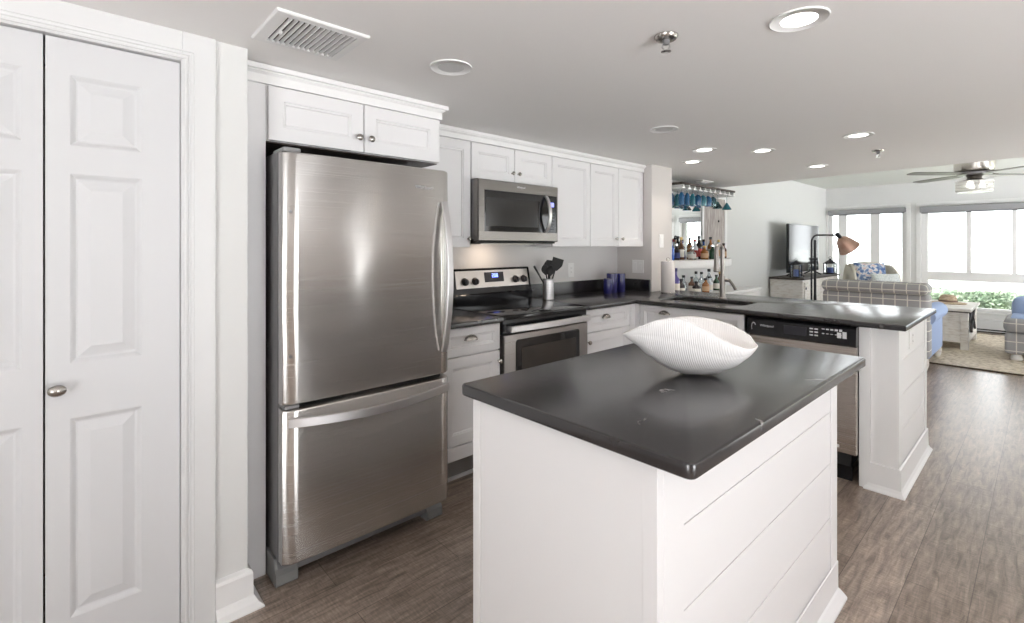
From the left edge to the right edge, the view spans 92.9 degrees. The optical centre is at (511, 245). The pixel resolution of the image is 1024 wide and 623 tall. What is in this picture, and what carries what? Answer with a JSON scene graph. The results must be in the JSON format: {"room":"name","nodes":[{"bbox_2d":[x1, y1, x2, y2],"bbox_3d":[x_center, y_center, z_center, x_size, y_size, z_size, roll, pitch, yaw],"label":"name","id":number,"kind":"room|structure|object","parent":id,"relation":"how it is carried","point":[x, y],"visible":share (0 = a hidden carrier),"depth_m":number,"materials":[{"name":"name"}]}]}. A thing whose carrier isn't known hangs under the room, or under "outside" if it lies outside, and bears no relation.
{"room":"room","nodes":[
{"label":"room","id":0,"kind":"room"},
{"bbox_2d":[43,41,246,579],"bbox_3d":[-2.029,0.297,0.876,2.786,2.035,0.100,0,0,-42],"label":"wall","id":1,"kind":"structure","parent":0,"point":[231,60],"depth_m":1.74,"materials":[{"name":"white paint"}]},
{"bbox_2d":[0,25,42,622],"bbox_3d":[-1.501,0.343,1.318,0.334,1.920,0.034,0,0,-42],"label":"door","id":2,"kind":"structure","parent":1,"relation":"in","point":[21,51],"depth_m":1.39,"materials":[{"name":"white paint"}]},
{"bbox_2d":[0,0,215,622],"bbox_3d":[-1.384,0.297,1.437,0.870,2.035,0.102,0,0,-42],"label":"trim","id":3,"kind":"structure","parent":1,"relation":"attached to","point":[196,54],"depth_m":1.65,"materials":[{"name":"white paint"}]},
{"bbox_2d":[45,35,179,622],"bbox_3d":[-1.239,0.343,1.529,0.328,1.920,0.076,0,0,-42],"label":"door","id":4,"kind":"structure","parent":1,"relation":"in","point":[112,116],"depth_m":1.52,"materials":[{"name":"white paint"}]},
{"bbox_2d":[216,562,264,622],"bbox_3d":[-1.006,1.244,1.779,0.150,0.141,0.146,0,0,-42],"label":"baseboard","id":5,"kind":"structure","parent":1,"relation":"attached to","point":[237,596],"depth_m":1.74,"materials":[{"name":"white paint"}]},
{"bbox_2d":[43,66,616,574],"bbox_3d":[-1.317,0.297,2.555,6.100,2.035,0.150,0,0,-42],"label":"wall","id":6,"kind":"structure","parent":0,"point":[590,263],"depth_m":3.71,"materials":[{"name":"white paint"}]},
{"bbox_2d":[247,60,448,167],"bbox_3d":[-0.886,-0.567,2.405,0.960,0.298,0.634,0,0,-42],"label":"upper cabinet","id":7,"kind":"object","parent":6,"relation":"attached to","point":[312,114],"visible":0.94,"depth_m":2.16,"materials":[{"name":"white paint"}]},
{"bbox_2d":[424,136,471,246],"bbox_3d":[-0.506,-0.326,2.983,0.450,0.668,0.308,0,0,-42],"label":"upper cabinet","id":8,"kind":"object","parent":6,"relation":"attached to","point":[454,153],"visible":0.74,"depth_m":2.98,"materials":[{"name":"white paint"}]},
{"bbox_2d":[469,141,551,186],"bbox_3d":[-0.066,-0.541,3.385,0.740,0.237,0.308,0,0,-42],"label":"upper cabinet","id":9,"kind":"object","parent":6,"relation":"attached to","point":[491,162],"visible":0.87,"depth_m":3.26,"materials":[{"name":"white paint"}]},
{"bbox_2d":[470,178,557,243],"bbox_3d":[-0.037,-0.216,3.353,0.732,0.408,0.392,0,0,-42],"label":"microwave","id":10,"kind":"object","parent":9,"relation":"attached to","point":[501,212],"visible":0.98,"depth_m":3.19,"materials":[{"name":"grey metal"}]},
{"bbox_2d":[526,156,589,246],"bbox_3d":[0.361,-0.328,3.794,0.440,0.665,0.279,0,0,-42],"label":"upper cabinet","id":11,"kind":"object","parent":6,"relation":"attached to","point":[571,178],"visible":0.67,"depth_m":3.70,"materials":[{"name":"white paint"}]},
{"bbox_2d":[531,279,602,297],"bbox_3d":[0.543,0.349,4.133,1.175,0.104,0.022,0,0,-42],"label":"backsplash","id":12,"kind":"structure","parent":6,"relation":"attached to","point":[570,287],"depth_m":4.08,"materials":[{"name":"black stone"}]},
{"bbox_2d":[568,263,573,276],"bbox_3d":[0.498,0.203,4.104,0.075,0.118,0.008,0,0,-42],"label":"wall outlet","id":13,"kind":"object","parent":6,"relation":"attached to","point":[570,265],"visible":1,"depth_m":4.10,"materials":[{"name":"white plastic"}]},
{"bbox_2d":[588,163,642,246],"bbox_3d":[0.811,-0.328,4.186,0.751,0.665,0.308,0,0,-42],"label":"upper cabinet","id":14,"kind":"object","parent":6,"relation":"attached to","point":[616,194],"visible":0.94,"depth_m":4.07,"materials":[{"name":"white paint"}]},
{"bbox_2d":[440,124,645,172],"bbox_3d":[0.318,-0.685,3.551,2.335,0.062,0.032,0,0,-42],"label":"crown molding","id":15,"kind":"structure","parent":14,"relation":"attached to","point":[445,130],"depth_m":3.38,"materials":[{"name":"white paint"}]},
{"bbox_2d":[625,278,650,291],"bbox_3d":[1.094,0.349,4.413,0.022,0.104,0.352,0,0,-42],"label":"backsplash","id":16,"kind":"structure","parent":6,"relation":"attached to","point":[630,284],"depth_m":4.36,"materials":[{"name":"black stone"}]},
{"bbox_2d":[43,0,1023,187],"bbox_3d":[1.266,-0.963,1.224,8.420,0.485,5.600,0,0,-42],"label":"ceiling","id":17,"kind":"structure","parent":0,"point":[935,82],"depth_m":2.02,"materials":[{"name":"white paint"}]},
{"bbox_2d":[251,7,369,60],"bbox_3d":[-0.690,-0.710,1.669,0.300,0.020,0.280,0,0,-42],"label":"ceiling vent","id":18,"kind":"object","parent":17,"relation":"in","point":[285,28],"visible":1,"depth_m":1.65,"materials":[{"name":"metal"}]},
{"bbox_2d":[430,59,471,75],"bbox_3d":[-0.245,-0.717,1.959,0.170,0.006,0.170,0,0,-42],"label":"recessed light","id":19,"kind":"object","parent":17,"relation":"in","point":[452,67],"visible":1,"depth_m":1.95,"materials":[{"name":"white paint"}]},
{"bbox_2d":[650,126,678,132],"bbox_3d":[0.936,-0.717,2.997,0.170,0.006,0.170,0,0,-42],"label":"recessed light","id":20,"kind":"object","parent":17,"relation":"in","point":[660,129],"visible":1,"depth_m":3.00,"materials":[{"name":"white paint"}]},
{"bbox_2d":[654,31,677,53],"bbox_3d":[0.528,-0.692,1.670,0.080,0.055,0.080,0,0,-42],"label":"sprinkler","id":21,"kind":"object","parent":17,"relation":"attached to","point":[665,38],"visible":1,"depth_m":1.66,"materials":[{"name":"silver metal"}]},
{"bbox_2d":[682,160,702,163],"bbox_3d":[1.539,-0.717,4.154,0.170,0.006,0.170,0,0,-42],"label":"recessed light","id":22,"kind":"object","parent":17,"relation":"in","point":[687,161],"visible":1,"depth_m":4.13,"materials":[{"name":"white paint"}]},
{"bbox_2d":[692,147,716,151],"bbox_3d":[1.437,-0.717,3.637,0.170,0.006,0.170,0,0,-42],"label":"recessed light","id":23,"kind":"object","parent":17,"relation":"in","point":[705,149],"visible":1,"depth_m":3.62,"materials":[{"name":"white paint"}]},
{"bbox_2d":[750,148,774,152],"bbox_3d":[1.887,-0.717,3.668,0.170,0.006,0.170,0,0,-42],"label":"recessed light","id":24,"kind":"object","parent":17,"relation":"in","point":[763,150],"visible":1,"depth_m":3.65,"materials":[{"name":"white paint"}]},
{"bbox_2d":[769,6,830,31],"bbox_3d":[0.910,-0.717,1.545,0.170,0.006,0.170,0,0,-42],"label":"recessed light","id":25,"kind":"object","parent":17,"relation":"in","point":[801,18],"visible":1,"depth_m":1.54,"materials":[{"name":"white paint"}]},
{"bbox_2d":[807,164,828,167],"bbox_3d":[2.749,-0.717,4.383,0.170,0.006,0.170,0,0,-42],"label":"recessed light","id":26,"kind":"object","parent":17,"relation":"in","point":[821,165],"visible":1,"depth_m":4.39,"materials":[{"name":"white paint"}]},
{"bbox_2d":[843,132,874,138],"bbox_3d":[2.248,-0.717,3.159,0.170,0.006,0.170,0,0,-42],"label":"recessed light","id":27,"kind":"object","parent":17,"relation":"in","point":[860,134],"visible":1,"depth_m":3.16,"materials":[{"name":"white paint"}]},
{"bbox_2d":[43,331,1023,622],"bbox_3d":[2.964,1.355,2.775,13.020,0.080,5.600,0,0,-42],"label":"floor","id":28,"kind":"structure","parent":0,"point":[952,551],"depth_m":2.10,"materials":[{"name":"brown wood"}]},
{"bbox_2d":[247,81,265,578],"bbox_3d":[-1.029,0.334,1.923,0.100,1.962,0.017,0,0,-42],"label":"filler panel","id":29,"kind":"object","parent":28,"relation":"on","point":[256,92],"visible":0.57,"depth_m":1.93,"materials":[{"name":"white paint"}]},
{"bbox_2d":[266,147,453,587],"bbox_3d":[-0.802,0.469,2.319,0.761,1.692,0.814,0,0,-42],"label":"refrigerator","id":30,"kind":"object","parent":28,"relation":"on","point":[360,270],"visible":1,"depth_m":1.99,"materials":[{"name":"grey metal"}]},
{"bbox_2d":[441,323,502,481],"bbox_3d":[-0.414,0.873,2.839,0.416,0.884,0.638,0,0,-42],"label":"base cabinet","id":31,"kind":"object","parent":28,"relation":"on","point":[473,352],"visible":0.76,"depth_m":2.61,"materials":[{"name":"white paint"}]},
{"bbox_2d":[451,309,503,328],"bbox_3d":[-0.415,0.363,2.840,0.417,0.133,0.639,0,0,-42],"label":"countertop","id":32,"kind":"structure","parent":31,"relation":"on","point":[460,319],"depth_m":2.69,"materials":[{"name":"black stone"}]},
{"bbox_2d":[453,266,590,374],"bbox_3d":[0.041,0.720,3.216,0.754,1.130,0.675,0,0,-42],"label":"electric range","id":33,"kind":"object","parent":28,"relation":"on","point":[533,332],"visible":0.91,"depth_m":3.12,"materials":[{"name":"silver metal"}]},
{"bbox_2d":[453,299,588,320],"bbox_3d":[0.055,0.410,3.201,0.754,0.024,0.547,0,0,-42],"label":"cooktop","id":34,"kind":"object","parent":33,"relation":"in","point":[509,309],"depth_m":3.15,"materials":[{"name":"black glass"}]},
{"bbox_2d":[584,304,639,353],"bbox_3d":[0.527,0.873,3.692,0.594,0.884,0.648,0,0,-42],"label":"base cabinet","id":35,"kind":"object","parent":28,"relation":"on","point":[606,326],"visible":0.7,"depth_m":3.47,"materials":[{"name":"white paint"}]},
{"bbox_2d":[473,385,846,622],"bbox_3d":[0.558,0.875,1.606,1.298,0.880,0.626,0,0,-42],"label":"kitchen island","id":36,"kind":"object","parent":28,"relation":"on","point":[567,528],"visible":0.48,"depth_m":1.24,"materials":[{"name":"white paint"}]},
{"bbox_2d":[462,342,865,479],"bbox_3d":[0.563,0.417,1.588,1.283,0.033,0.718,0,0,-42],"label":"island countertop","id":37,"kind":"structure","parent":36,"relation":"on","point":[621,400],"depth_m":1.30,"materials":[{"name":"black stone"}]},
{"bbox_2d":[622,316,757,374],"bbox_3d":[0.557,0.304,1.523,0.424,0.191,0.212,0,0,0],"label":"shell bowl","id":38,"kind":"object","parent":37,"relation":"on","point":[682,344],"visible":1,"depth_m":1.45,"materials":[{"name":"white ceramic"}]},
{"bbox_2d":[640,304,744,331],"bbox_3d":[1.459,0.876,3.615,0.770,0.878,0.829,0,0,-42],"label":"base cabinet","id":39,"kind":"object","parent":28,"relation":"on","point":[648,313],"visible":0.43,"depth_m":3.39,"materials":[{"name":"white paint"}]},
{"bbox_2d":[685,285,761,295],"bbox_3d":[2.115,0.900,5.285,1.790,0.830,0.510,0,0,-42],"label":"bar cabinet","id":40,"kind":"object","parent":28,"relation":"on","point":[741,290],"visible":0.05,"depth_m":5.51,"materials":[{"name":"white paint"}]},
{"bbox_2d":[675,268,679,289],"bbox_3d":[1.588,0.349,4.727,0.081,0.270,0.080,0,0,-42],"label":"liquor bottle","id":41,"kind":"object","parent":40,"relation":"on","point":[677,280],"visible":0.45,"depth_m":4.69,"materials":[{"name":"blue"}]},
{"bbox_2d":[688,276,694,290],"bbox_3d":[1.848,0.399,5.005,0.069,0.170,0.068,0,0,-42],"label":"liquor bottle","id":42,"kind":"object","parent":40,"relation":"on","point":[691,283],"visible":0.77,"depth_m":4.99,"materials":[{"name":"brown"}]},
{"bbox_2d":[692,281,700,291],"bbox_3d":[1.850,0.419,4.885,0.085,0.130,0.084,0,0,-42],"label":"liquor bottle","id":43,"kind":"object","parent":40,"relation":"on","point":[696,287],"visible":0.74,"depth_m":4.86,"materials":[{"name":"black"}]},
{"bbox_2d":[702,278,709,291],"bbox_3d":[2.014,0.409,5.062,0.073,0.150,0.072,0,0,-42],"label":"liquor bottle","id":44,"kind":"object","parent":40,"relation":"on","point":[705,286],"visible":0.9,"depth_m":5.04,"materials":[{"name":"brown"}]},
{"bbox_2d":[707,276,712,291],"bbox_3d":[2.105,0.404,5.199,0.073,0.160,0.072,0,0,-42],"label":"liquor bottle","id":45,"kind":"object","parent":40,"relation":"on","point":[709,281],"visible":0.74,"depth_m":5.17,"materials":[{"name":"white"}]},
{"bbox_2d":[713,275,718,289],"bbox_3d":[2.238,0.399,5.335,0.069,0.170,0.068,0,0,-42],"label":"liquor bottle","id":46,"kind":"object","parent":40,"relation":"on","point":[716,281],"visible":0.87,"depth_m":5.31,"materials":[{"name":"green"}]},
{"bbox_2d":[531,278,935,331],"bbox_3d":[1.399,0.363,3.422,1.519,0.133,2.227,0,0,-42],"label":"countertop","id":47,"kind":"structure","parent":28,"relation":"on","point":[590,293],"depth_m":3.34,"materials":[{"name":"black stone"}]},
{"bbox_2d":[543,278,553,299],"bbox_3d":[0.272,0.323,3.654,0.086,0.156,0.086,0,0,-42],"label":"utensil crock","id":48,"kind":"object","parent":47,"relation":"on","point":[548,286],"visible":1,"depth_m":3.62,"materials":[{"name":"silver metal"}]},
{"bbox_2d":[546,266,553,278],"bbox_3d":[0.286,0.266,3.651,0.061,0.240,0.022,0,0,8],"label":"ladle","id":49,"kind":"object","parent":48,"relation":"in","point":[550,268],"visible":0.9,"depth_m":3.65,"materials":[{"name":"black"}]},
{"bbox_2d":[552,257,563,278],"bbox_3d":[0.323,0.233,3.659,0.135,0.306,0.020,0,0,-1],"label":"slotted turner","id":50,"kind":"object","parent":48,"relation":"in","point":[557,263],"visible":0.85,"depth_m":3.65,"materials":[{"name":"black"}]},
{"bbox_2d":[603,278,611,293],"bbox_3d":[0.810,0.338,4.111,0.076,0.125,0.076,0,0,-42],"label":"canister","id":51,"kind":"object","parent":47,"relation":"on","point":[607,282],"visible":1,"depth_m":4.08,"materials":[{"name":"blue ceramic"}]},
{"bbox_2d":[607,273,617,292],"bbox_3d":[0.863,0.319,4.201,0.094,0.163,0.094,0,0,-42],"label":"canister","id":52,"kind":"object","parent":47,"relation":"on","point":[614,276],"visible":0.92,"depth_m":4.16,"materials":[{"name":"blue ceramic"}]},
{"bbox_2d":[617,273,624,291],"bbox_3d":[0.955,0.321,4.264,0.072,0.160,0.072,0,0,-42],"label":"canister","id":53,"kind":"object","parent":47,"relation":"on","point":[621,276],"visible":0.88,"depth_m":4.23,"materials":[{"name":"blue ceramic"}]},
{"bbox_2d":[664,300,749,333],"bbox_3d":[1.424,0.527,3.572,0.348,0.192,0.633,0,0,-42],"label":"sink","id":54,"kind":"object","parent":47,"relation":"in","point":[746,316],"visible":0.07,"depth_m":3.62,"materials":[{"name":"silver metal"}]},
{"bbox_2d":[713,244,736,298],"bbox_3d":[1.621,0.193,3.710,0.167,0.416,0.081,0,0,16],"label":"kitchen faucet","id":55,"kind":"object","parent":47,"relation":"on","point":[722,293],"visible":1,"depth_m":3.71,"materials":[{"name":"silver metal"}]},
{"bbox_2d":[747,315,858,480],"bbox_3d":[1.887,0.877,3.047,0.603,0.875,0.576,0,0,-42],"label":"dishwasher","id":56,"kind":"object","parent":28,"relation":"on","point":[818,336],"visible":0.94,"depth_m":2.73,"materials":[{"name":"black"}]},
{"bbox_2d":[810,328,846,338],"bbox_3d":[1.770,0.487,2.731,0.004,0.051,0.180,0,0,-42],"label":"print","id":57,"kind":"object","parent":56,"relation":"attached to","point":[815,333],"depth_m":2.73,"materials":[{"name":"white"}]},
{"bbox_2d":[769,273,839,300],"bbox_3d":[4.566,0.884,7.546,1.740,0.862,0.472,0,0,-42],"label":"stand","id":58,"kind":"object","parent":28,"relation":"on","point":[783,286],"visible":0.25,"depth_m":7.03,"materials":[{"name":"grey wood"}]},
{"bbox_2d":[790,258,802,277],"bbox_3d":[4.076,0.312,6.985,0.140,0.281,0.140,0,0,-42],"label":"candle lantern","id":59,"kind":"object","parent":58,"relation":"on","point":[794,273],"visible":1,"depth_m":6.97,"materials":[{"name":"black metal"}]},
{"bbox_2d":[786,223,820,276],"bbox_3d":[4.484,0.063,7.473,1.370,0.776,0.259,0,0,-42],"label":"television","id":60,"kind":"object","parent":58,"relation":"on","point":[798,237],"visible":0.8,"depth_m":7.37,"materials":[{"name":"black plastic"}]},
{"bbox_2d":[823,257,836,273],"bbox_3d":[5.196,0.312,7.954,0.180,0.281,0.180,0,0,-42],"label":"candle lantern","id":61,"kind":"object","parent":58,"relation":"on","point":[826,270],"visible":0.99,"depth_m":7.92,"materials":[{"name":"black metal"}]},
{"bbox_2d":[689,300,932,500],"bbox_3d":[1.759,0.873,3.494,0.930,0.884,1.811,0,0,-42],"label":"peninsula end panel","id":62,"kind":"object","parent":28,"relation":"on","point":[894,448],"visible":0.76,"depth_m":2.64,"materials":[{"name":"white paint"}]},
{"bbox_2d":[809,233,859,299],"bbox_3d":[3.813,0.577,5.831,0.634,1.475,0.259,0,0,-1],"label":"floor lamp","id":63,"kind":"object","parent":28,"relation":"on","point":[846,245],"visible":0.77,"depth_m":5.81,"materials":[{"name":"black metal"}]},
{"bbox_2d":[821,279,947,369],"bbox_3d":[4.377,0.855,5.757,1.139,0.920,1.054,0,0,-42],"label":"loveseat","id":64,"kind":"object","parent":28,"relation":"on","point":[892,293],"visible":0.45,"depth_m":5.35,"materials":[{"name":"grey fabric"}]},
{"bbox_2d":[929,333,1023,375],"bbox_3d":[6.132,1.308,6.039,2.960,0.013,3.310,0,0,-42],"label":"area rug","id":65,"kind":"object","parent":28,"relation":"on","point":[987,352],"visible":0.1,"depth_m":5.69,"materials":[{"name":"beige carpet"}]},
{"bbox_2d":[843,262,901,281],"bbox_3d":[5.716,0.777,7.629,0.697,1.048,0.773,0,0,8],"label":"chair","id":66,"kind":"object","parent":65,"relation":"on","point":[849,273],"visible":0.09,"depth_m":7.77,"materials":[{"name":"beige fabric"}]},
{"bbox_2d":[853,263,885,279],"bbox_3d":[5.673,0.525,7.689,0.461,0.524,0.212,0,0,8],"label":"throw pillow","id":67,"kind":"object","parent":66,"relation":"on","point":[863,270],"visible":0.37,"depth_m":7.67,"materials":[{"name":"blue fabric"}]},
{"bbox_2d":[870,273,899,281],"bbox_3d":[5.757,0.566,7.486,0.400,0.282,0.171,0,0,8],"label":"throw pillow","id":68,"kind":"object","parent":66,"relation":"on","point":[875,277],"visible":0.47,"depth_m":7.46,"materials":[{"name":"fabric"}]},
{"bbox_2d":[932,300,979,350],"bbox_3d":[5.925,1.044,6.585,1.150,0.514,0.505,0,0,-42],"label":"coffee table","id":69,"kind":"object","parent":65,"relation":"on","point":[959,325],"visible":0.69,"depth_m":6.18,"materials":[{"name":"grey wood"}]},
{"bbox_2d":[932,294,966,304],"bbox_3d":[5.980,0.725,6.679,0.390,0.116,0.388,0,0,-42],"label":"hat","id":70,"kind":"object","parent":69,"relation":"on","point":[944,298],"visible":0.94,"depth_m":6.60,"materials":[{"name":"wicker"}]},
{"bbox_2d":[1003,296,1023,360],"bbox_3d":[6.274,0.958,5.502,0.915,0.686,0.985,0,0,-42],"label":"armchair","id":71,"kind":"object","parent":65,"relation":"on","point":[1013,323],"visible":1,"depth_m":5.53,"materials":[{"name":"grey fabric"}]},
{"bbox_2d":[1003,314,1023,332],"bbox_3d":[6.127,0.903,5.476,0.665,0.156,0.825,0,0,-42],"label":"seat cushion","id":72,"kind":"object","parent":71,"relation":"on","point":[1013,323],"depth_m":5.52,"materials":[{"name":"grey fabric"}]},
{"bbox_2d":[617,164,671,305],"bbox_3d":[1.185,0.297,4.595,0.346,2.035,0.512,0,0,-42],"label":"wall column","id":73,"kind":"structure","parent":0,"point":[657,180],"depth_m":4.37,"materials":[{"name":"grey paint"}]},
{"bbox_2d":[632,260,643,272],"bbox_3d":[1.134,0.185,4.387,0.008,0.118,0.118,0,0,-42],"label":"light switch","id":74,"kind":"object","parent":73,"relation":"attached to","point":[637,265],"visible":1,"depth_m":4.38,"materials":[{"name":"white plastic"}]},
{"bbox_2d":[659,234,663,247],"bbox_3d":[1.347,-0.045,4.390,0.072,0.120,0.008,0,0,-42],"label":"light switch","id":75,"kind":"object","parent":73,"relation":"attached to","point":[661,236],"visible":1,"depth_m":4.38,"materials":[{"name":"white plastic"}]},
{"bbox_2d":[672,180,825,296],"bbox_3d":[3.546,0.130,7.029,6.424,2.370,0.100,0,0,-42],"label":"wall","id":76,"kind":"structure","parent":0,"point":[758,216],"depth_m":7.07,"materials":[{"name":"white paint"}]},
{"bbox_2d":[672,192,703,258],"bbox_3d":[1.929,-0.218,5.462,0.895,0.727,0.034,0,0,-42],"label":"mirror","id":77,"kind":"object","parent":76,"relation":"attached to","point":[687,221],"visible":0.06,"depth_m":5.49,"materials":[{"name":"white paint"}]},
{"bbox_2d":[672,258,731,268],"bbox_3d":[2.082,0.189,5.387,1.620,0.083,0.348,0,0,-42],"label":"bar shelf","id":78,"kind":"object","parent":76,"relation":"attached to","point":[698,263],"visible":0.66,"depth_m":5.06,"materials":[{"name":"white paint"}]},
{"bbox_2d":[674,244,679,259],"bbox_3d":[1.718,0.061,5.089,0.073,0.170,0.072,0,0,-42],"label":"liquor bottle","id":79,"kind":"object","parent":78,"relation":"on","point":[676,250],"visible":0.83,"depth_m":5.06,"materials":[{"name":"blue"}]},
{"bbox_2d":[678,237,683,259],"bbox_3d":[1.791,0.026,5.157,0.065,0.240,0.064,0,0,-42],"label":"liquor bottle","id":80,"kind":"object","parent":78,"relation":"on","point":[681,246],"visible":0.88,"depth_m":5.13,"materials":[{"name":"brown"}]},
{"bbox_2d":[688,248,695,259],"bbox_3d":[1.904,0.081,5.152,0.085,0.130,0.084,0,0,-42],"label":"liquor bottle","id":81,"kind":"object","parent":78,"relation":"on","point":[689,255],"visible":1,"depth_m":5.13,"materials":[{"name":"clear glass"}]},
{"bbox_2d":[692,239,697,258],"bbox_3d":[2.013,0.036,5.359,0.067,0.220,0.066,0,0,-42],"label":"liquor bottle","id":82,"kind":"object","parent":78,"relation":"on","point":[695,247],"visible":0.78,"depth_m":5.33,"materials":[{"name":"white"}]},
{"bbox_2d":[696,236,701,258],"bbox_3d":[2.079,0.016,5.420,0.073,0.260,0.072,0,0,-42],"label":"liquor bottle","id":83,"kind":"object","parent":78,"relation":"on","point":[699,245],"visible":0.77,"depth_m":5.39,"materials":[{"name":"black"}]},
{"bbox_2d":[701,246,708,259],"bbox_3d":[2.095,0.071,5.299,0.081,0.150,0.080,0,0,-42],"label":"liquor bottle","id":84,"kind":"object","parent":78,"relation":"on","point":[704,253],"visible":1,"depth_m":5.27,"materials":[{"name":"brown"}]},
{"bbox_2d":[709,245,713,258],"bbox_3d":[2.244,0.066,5.448,0.076,0.160,0.075,0,0,-42],"label":"liquor bottle","id":85,"kind":"object","parent":78,"relation":"on","point":[711,251],"visible":0.77,"depth_m":5.43,"materials":[{"name":"green"}]},
{"bbox_2d":[672,182,734,197],"bbox_3d":[2.092,-0.619,5.444,1.271,0.064,0.279,0,0,-42],"label":"stemware rack","id":86,"kind":"object","parent":76,"relation":"attached to","point":[679,187],"visible":0.86,"depth_m":5.29,"materials":[{"name":"silver wood"}]},
{"bbox_2d":[678,192,683,203],"bbox_3d":[1.754,-0.514,5.041,0.068,0.165,0.068,0,0,-42],"label":"glass","id":87,"kind":"object","parent":86,"relation":"hanging from","point":[681,195],"visible":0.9,"depth_m":5.02,"materials":[{"name":"blue"}]},
{"bbox_2d":[684,190,689,204],"bbox_3d":[1.841,-0.514,5.120,0.068,0.165,0.068,0,0,-42],"label":"glass","id":88,"kind":"object","parent":86,"relation":"hanging from","point":[686,196],"visible":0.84,"depth_m":5.10,"materials":[{"name":"blue"}]},
{"bbox_2d":[690,194,694,205],"bbox_3d":[1.928,-0.514,5.200,0.068,0.165,0.068,0,0,-42],"label":"glass","id":89,"kind":"object","parent":86,"relation":"hanging from","point":[692,196],"visible":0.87,"depth_m":5.18,"materials":[{"name":"teal"}]},
{"bbox_2d":[695,192,701,204],"bbox_3d":[2.015,-0.519,5.280,0.084,0.155,0.084,0,0,-42],"label":"glass","id":90,"kind":"object","parent":86,"relation":"hanging from","point":[698,199],"visible":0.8,"depth_m":5.25,"materials":[{"name":"blue"}]},
{"bbox_2d":[700,192,706,205],"bbox_3d":[2.102,-0.519,5.359,0.084,0.155,0.084,0,0,-42],"label":"glass","id":91,"kind":"object","parent":86,"relation":"hanging from","point":[704,199],"visible":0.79,"depth_m":5.33,"materials":[{"name":"teal"}]},
{"bbox_2d":[672,182,734,192],"bbox_3d":[2.084,-0.640,5.437,1.250,0.022,0.279,0,0,-42],"label":"shelf","id":92,"kind":"object","parent":86,"relation":"attached to","point":[675,184],"depth_m":5.20,"materials":[{"name":"white wood"}]},
{"bbox_2d":[705,193,711,206],"bbox_3d":[2.189,-0.519,5.439,0.084,0.155,0.084,0,0,-42],"label":"glass","id":93,"kind":"object","parent":86,"relation":"hanging from","point":[709,199],"visible":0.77,"depth_m":5.41,"materials":[{"name":"blue"}]},
{"bbox_2d":[704,199,726,257],"bbox_3d":[2.490,-0.218,5.966,0.607,0.727,0.045,0,0,-42],"label":"panel","id":94,"kind":"object","parent":76,"relation":"attached to","point":[715,220],"visible":0.44,"depth_m":5.97,"materials":[{"name":"grey wood"}]},
{"bbox_2d":[792,157,1023,188],"bbox_3d":[5.892,-1.130,5.448,5.090,0.150,5.600,0,0,-42],"label":"ceiling","id":95,"kind":"structure","parent":0,"point":[894,176],"depth_m":7.50,"materials":[{"name":"white paint"}]},
{"bbox_2d":[907,160,1023,188],"bbox_3d":[4.735,-0.802,4.988,1.026,0.506,1.026,0,0,43],"label":"ceiling fan","id":96,"kind":"object","parent":95,"relation":"hanging from","point":[974,171],"visible":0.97,"depth_m":4.94,"materials":[{"name":"silver metal"}]},
{"bbox_2d":[909,327,914,348],"bbox_3d":[2.291,0.527,2.788,0.150,0.110,0.008,0,0,-42],"label":"wall outlet","id":97,"kind":"object","parent":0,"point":[912,330],"visible":0.99,"depth_m":2.78,"materials":[{"name":"white plastic"}]},
{"bbox_2d":[826,175,1023,319],"bbox_3d":[7.699,0.130,7.132,0.150,2.370,5.350,0,0,-42],"label":"wall","id":98,"kind":"structure","parent":0,"point":[1012,186],"depth_m":8.05,"materials":[{"name":"white paint"}]},
{"bbox_2d":[826,203,910,281],"bbox_3d":[6.280,0.180,8.624,0.135,1.790,1.228,0,0,-42],"label":"window","id":99,"kind":"structure","parent":98,"relation":"in","point":[906,216],"depth_m":8.53,"materials":[{"name":"white paint"}]},
{"bbox_2d":[828,207,905,215],"bbox_3d":[6.209,-0.600,8.565,0.091,0.094,1.125,0,0,-42],"label":"roller shade","id":100,"kind":"object","parent":99,"relation":"attached to","point":[900,209],"visible":1,"depth_m":8.51,"materials":[{"name":"grey fabric"}]},
{"bbox_2d":[916,198,1023,314],"bbox_3d":[7.311,0.180,7.499,0.140,1.790,1.676,0,0,-42],"label":"window","id":101,"kind":"structure","parent":98,"relation":"in","point":[923,275],"depth_m":7.66,"materials":[{"name":"white paint"}]},
{"bbox_2d":[919,202,1023,213],"bbox_3d":[7.249,-0.587,7.426,0.091,0.112,1.592,0,0,-42],"label":"roller shade","id":102,"kind":"object","parent":101,"relation":"attached to","point":[1015,205],"visible":1,"depth_m":7.51,"materials":[{"name":"grey fabric"}]},
{"bbox_2d":[977,318,1005,333],"bbox_3d":[7.253,1.218,7.443,0.086,0.195,1.510,0,0,-42],"label":"baseboard heater","id":103,"kind":"object","parent":98,"relation":"attached to","point":[983,325],"visible":0.25,"depth_m":7.38,"materials":[{"name":"white metal"}]},
{"label":"outside","id":104,"kind":"structure","parent":0,"visible":0},
{"bbox_3d":[11.675,1.525,10.661,10.380,0.180,60.000,0,0,-42],"label":"ground","id":105,"kind":"structure","parent":104,"visible":0},
{"bbox_2d":[929,286,1023,309],"bbox_3d":[8.858,1.114,9.574,1.281,0.666,8.270,0,0,-42],"label":"clipped hedge","id":106,"kind":"object","parent":105,"relation":"on","point":[993,299],"visible":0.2,"depth_m":8.98,"materials":[{"name":"green plant"}]},
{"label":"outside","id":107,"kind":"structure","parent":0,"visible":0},
{"bbox_2d":[833,251,1023,292],"bbox_3d":[66.834,1.645,61.028,138.990,0.340,180.000,0,0,-42],"label":"ground","id":108,"kind":"structure","parent":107,"point":[982,262],"depth_m":41.05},
{"bbox_3d":[1.328,0.249,4.144,0.124,0.303,0.124,0,0,-42],"label":"paper towel holder","id":109,"kind":"object","parent":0,"visible":0},
{"bbox_2d":[661,261,674,292],"bbox_3d":[1.328,0.261,4.144,0.112,0.262,0.112,0,0,-42],"label":"paper towel roll","id":110,"kind":"object","parent":109,"relation":"on","point":[667,267],"visible":1,"depth_m":4.10,"materials":[{"name":"white"}]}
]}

